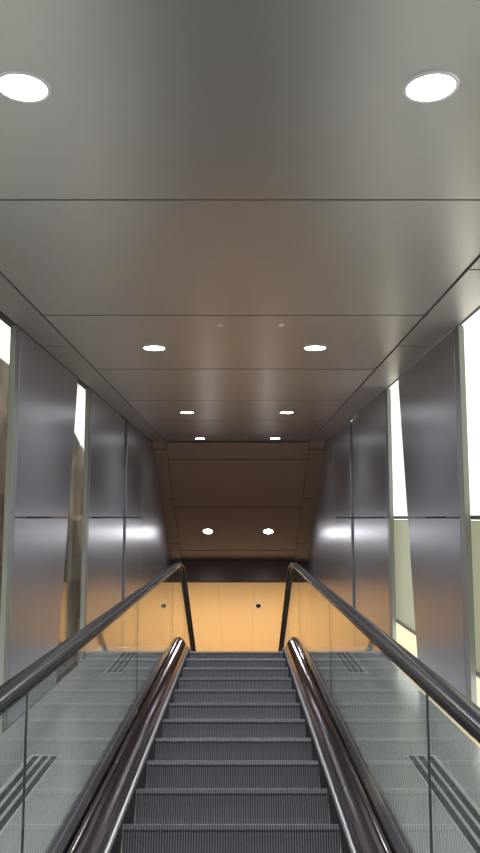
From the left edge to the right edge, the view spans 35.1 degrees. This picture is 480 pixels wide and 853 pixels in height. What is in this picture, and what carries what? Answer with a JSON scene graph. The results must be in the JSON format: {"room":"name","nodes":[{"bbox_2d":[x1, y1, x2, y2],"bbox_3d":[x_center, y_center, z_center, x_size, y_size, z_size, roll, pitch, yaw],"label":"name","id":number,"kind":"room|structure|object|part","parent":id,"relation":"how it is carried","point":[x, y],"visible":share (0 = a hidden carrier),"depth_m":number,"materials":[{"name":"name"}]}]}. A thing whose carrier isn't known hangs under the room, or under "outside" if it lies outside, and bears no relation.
{"room":"escalator hall","nodes":[
{"label":"escalator hall","id":0,"kind":"room"},
{"bbox_2d":[0,358,90,683],"bbox_3d":[-3.250,1.889,9.772,0.572,11.887,17.654,0,-37,0],"label":"rock","id":1,"kind":"object","parent":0,"point":[70,612],"visible":0.16,"depth_m":14.38,"materials":[{"name":"grey stone"}]},
{"bbox_2d":[27,517,137,517],"bbox_3d":[-1.589,0.966,6.008,0.025,9.796,15.087,0,-37,0],"label":"backing","id":2,"kind":"object","parent":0,"point":[27,517],"depth_m":8.72,"materials":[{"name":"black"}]},
{"bbox_2d":[6,329,170,729],"bbox_3d":[-1.537,1.616,6.493,0.070,9.985,17.768,0,-37,0],"label":"metal panels","id":3,"kind":"object","parent":2,"relation":"attached to","point":[124,554],"visible":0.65,"depth_m":6.47,"materials":[{"name":"grey metal"}]},
{"bbox_2d":[0,325,90,734],"bbox_3d":[-1.522,0.349,2.515,0.040,7.353,10.074,0,-37,0],"label":"mullions","id":4,"kind":"structure","parent":3,"relation":"attached to","point":[8,524],"depth_m":5.03,"materials":[{"name":"silver metal"}]},
{"bbox_2d":[187,582,285,651],"bbox_3d":[-0.040,6.313,20.384,9.996,0.030,9.896,0,-37,0],"label":"wall","id":5,"kind":"structure","parent":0,"point":[235,606],"depth_m":17.86,"materials":[{"name":"beige"}]},
{"bbox_2d":[0,305,479,557],"bbox_3d":[-0.040,0.529,6.620,3.200,8.361,18.868,0,-37,0],"label":"ceiling","id":6,"kind":"structure","parent":0,"point":[3,317],"depth_m":6.43,"materials":[{"name":"grey metal"}]},
{"bbox_2d":[152,441,324,560],"bbox_3d":[-0.018,1.495,14.710,2.967,0.050,4.758,0,-37,0],"label":"soffit","id":7,"kind":"structure","parent":6,"relation":"attached to","point":[316,449],"depth_m":14.48,"materials":[{"name":"brown metal"}]},
{"bbox_2d":[0,254,479,441],"bbox_3d":[-0.018,-0.739,4.797,2.967,8.294,14.333,0,-37,0],"label":"soffit","id":8,"kind":"structure","parent":6,"relation":"attached to","point":[462,297],"depth_m":5.70,"materials":[{"name":"metal"}]},
{"bbox_2d":[0,0,479,559],"bbox_3d":[-0.040,0.579,6.600,2.464,8.326,18.813,0,-37,0],"label":"ceiling","id":9,"kind":"structure","parent":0,"point":[187,168],"depth_m":3.21,"materials":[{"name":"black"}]},
{"bbox_2d":[0,70,51,102],"bbox_3d":[-0.660,-1.030,2.309,0.170,0.006,0.170,0,-7,0],"label":"recessed light","id":10,"kind":"object","parent":9,"relation":"in","point":[15,85],"depth_m":2.31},
{"bbox_2d":[142,345,165,350],"bbox_3d":[-0.660,-0.604,5.863,0.184,0.006,0.184,0,-7,0],"label":"recessed light","id":11,"kind":"object","parent":9,"relation":"in","point":[149,347],"depth_m":5.86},
{"bbox_2d":[180,411,193,413],"bbox_3d":[-0.660,-0.174,9.458,0.184,0.006,0.184,0,-7,0],"label":"recessed light","id":12,"kind":"object","parent":9,"relation":"in","point":[184,412],"depth_m":9.45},
{"bbox_2d":[203,529,212,533],"bbox_3d":[-0.660,2.152,15.591,0.214,0.006,0.214,0,-37,0],"label":"recessed light","id":13,"kind":"object","parent":9,"relation":"in","point":[207,531],"depth_m":15.59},
{"bbox_2d":[263,529,272,533],"bbox_3d":[0.580,2.152,15.591,0.214,0.006,0.214,0,-37,0],"label":"recessed light","id":14,"kind":"object","parent":9,"relation":"in","point":[267,531],"depth_m":15.59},
{"bbox_2d":[279,411,293,413],"bbox_3d":[0.580,-0.174,9.458,0.184,0.006,0.184,0,-7,0],"label":"recessed light","id":15,"kind":"object","parent":9,"relation":"in","point":[283,412],"depth_m":9.45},
{"bbox_2d":[303,345,326,350],"bbox_3d":[0.580,-0.604,5.863,0.184,0.006,0.184,0,-7,0],"label":"recessed light","id":16,"kind":"object","parent":9,"relation":"in","point":[312,347],"depth_m":5.86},
{"bbox_2d":[402,70,459,102],"bbox_3d":[0.580,-1.030,2.309,0.170,0.006,0.170,0,-7,0],"label":"recessed light","id":17,"kind":"object","parent":9,"relation":"in","point":[435,85],"depth_m":2.30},
{"bbox_2d":[77,618,479,747],"bbox_3d":[-0.040,7.918,19.119,10.200,4.255,10.000,0,-37,0],"label":"floor","id":18,"kind":"structure","parent":0,"point":[405,638],"depth_m":15.41,"materials":[{"name":"paint"}]},
{"bbox_2d":[171,558,307,581],"bbox_3d":[-0.040,3.100,16.531,3.200,0.596,0.080,0,-37,0],"label":"trim","id":19,"kind":"structure","parent":18,"relation":"attached to","point":[196,570],"depth_m":16.46,"materials":[{"name":"grey metal"}]},
{"bbox_2d":[340,517,445,517],"bbox_3d":[1.552,0.966,6.008,0.025,9.796,15.087,0,-37,0],"label":"backing","id":20,"kind":"object","parent":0,"point":[340,517],"depth_m":8.87,"materials":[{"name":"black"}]},
{"bbox_2d":[307,330,467,732],"bbox_3d":[1.500,1.616,6.493,0.070,9.985,17.768,0,-37,0],"label":"metal panels","id":21,"kind":"object","parent":20,"relation":"attached to","point":[350,556],"visible":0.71,"depth_m":6.45,"materials":[{"name":"grey metal"}]},
{"bbox_2d":[385,325,476,737],"bbox_3d":[1.485,0.349,2.515,0.040,7.353,10.074,0,-37,0],"label":"mullions","id":22,"kind":"structure","parent":21,"relation":"attached to","point":[467,571],"depth_m":5.03,"materials":[{"name":"silver metal"}]},
{"bbox_2d":[383,516,424,634],"bbox_3d":[1.554,1.373,7.198,0.022,1.835,2.133,0,-37,0],"label":"transom","id":23,"kind":"object","parent":20,"relation":"attached to","point":[395,517],"visible":0.36,"depth_m":7.13,"materials":[{"name":"silver metal"}]},
{"bbox_2d":[394,519,415,631],"bbox_3d":[1.555,1.375,7.197,0.010,1.779,2.101,0,-37,0],"label":"pane","id":24,"kind":"object","parent":23,"relation":"attached to","point":[403,574],"visible":0.29,"depth_m":7.21,"materials":[{"name":"glass"}]},
{"bbox_2d":[446,515,479,678],"bbox_3d":[1.554,1.076,4.716,0.022,1.835,2.133,0,-37,0],"label":"transom","id":25,"kind":"object","parent":20,"relation":"attached to","point":[473,517],"visible":0.1,"depth_m":4.96,"materials":[{"name":"silver metal"}]},
{"bbox_2d":[471,520,479,672],"bbox_3d":[1.555,1.078,4.715,0.010,1.779,2.101,0,-37,0],"label":"pane","id":26,"kind":"object","parent":25,"relation":"attached to","point":[475,525],"visible":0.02,"depth_m":4.98,"materials":[{"name":"glass"}]},
{"bbox_3d":[-0.040,6.291,20.400,10.000,0.076,9.900,0,-37,0],"label":"ceiling","id":27,"kind":"structure","parent":0,"visible":0},
{"bbox_2d":[253,602,263,607],"bbox_3d":[0.420,4.073,17.314,0.240,0.124,0.240,0,-37,0],"label":"security camera","id":28,"kind":"object","parent":27,"relation":"attached to","point":[256,604],"visible":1,"depth_m":17.27,"materials":[{"name":"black plastic"}]},
{"bbox_3d":[-0.040,7.745,15.209,10.000,0.245,16.468,0,-37,0],"label":"floor","id":29,"kind":"structure","parent":0,"visible":0},
{"bbox_2d":[0,562,479,852],"bbox_3d":[-0.040,2.145,3.555,2.910,7.008,13.502,0,-37,0],"label":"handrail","id":30,"kind":"object","parent":29,"relation":"on","point":[185,749],"visible":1,"depth_m":4.39,"materials":[{"name":"clear glass"}]},
{"bbox_2d":[0,755,59,834],"bbox_3d":[-1.110,1.786,3.588,0.170,0.759,1.310,0,-37,0],"label":"ventilation grille","id":31,"kind":"object","parent":30,"relation":"on","point":[37,766],"visible":0.98,"depth_m":3.84,"materials":[{"name":"black metal"}]},
{"bbox_3d":[-0.663,1.749,3.852,0.084,6.017,13.502,0,-37,0],"label":"handrail","id":32,"kind":"part","parent":30,"relation":"part of","materials":[{"name":"black rubber"}]},
{"bbox_2d":[103,652,129,673],"bbox_3d":[-1.110,2.211,7.138,0.170,0.534,0.920,0,-37,0],"label":"ventilation grille","id":33,"kind":"object","parent":30,"relation":"on","point":[118,666],"visible":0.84,"depth_m":6.99,"materials":[{"name":"black metal"}]},
{"bbox_3d":[-0.663,1.986,3.718,0.012,6.461,12.824,0,-37,0],"label":"glass balustrade","id":34,"kind":"part","parent":30,"relation":"part of","materials":[{"name":"clear glass"}]},
{"bbox_3d":[0.583,1.986,3.718,0.012,6.461,12.824,0,-37,0],"label":"glass balustrade","id":35,"kind":"part","parent":30,"relation":"part of","materials":[{"name":"clear glass"}]},
{"bbox_2d":[350,652,367,673],"bbox_3d":[1.030,2.211,7.138,0.170,0.534,0.920,0,-37,0],"label":"ventilation grille","id":36,"kind":"object","parent":30,"relation":"on","point":[356,667],"visible":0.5,"depth_m":6.85,"materials":[{"name":"black metal"}]},
{"bbox_3d":[0.583,1.749,3.852,0.084,6.017,13.502,0,-37,0],"label":"handrail","id":37,"kind":"part","parent":30,"relation":"part of","materials":[{"name":"black rubber"}]},
{"bbox_2d":[406,755,479,852],"bbox_3d":[1.030,1.786,3.588,0.170,0.759,1.310,0,-37,0],"label":"ventilation grille","id":38,"kind":"object","parent":30,"relation":"on","point":[463,812],"visible":0.98,"depth_m":3.65,"materials":[{"name":"black metal"}]}
]}

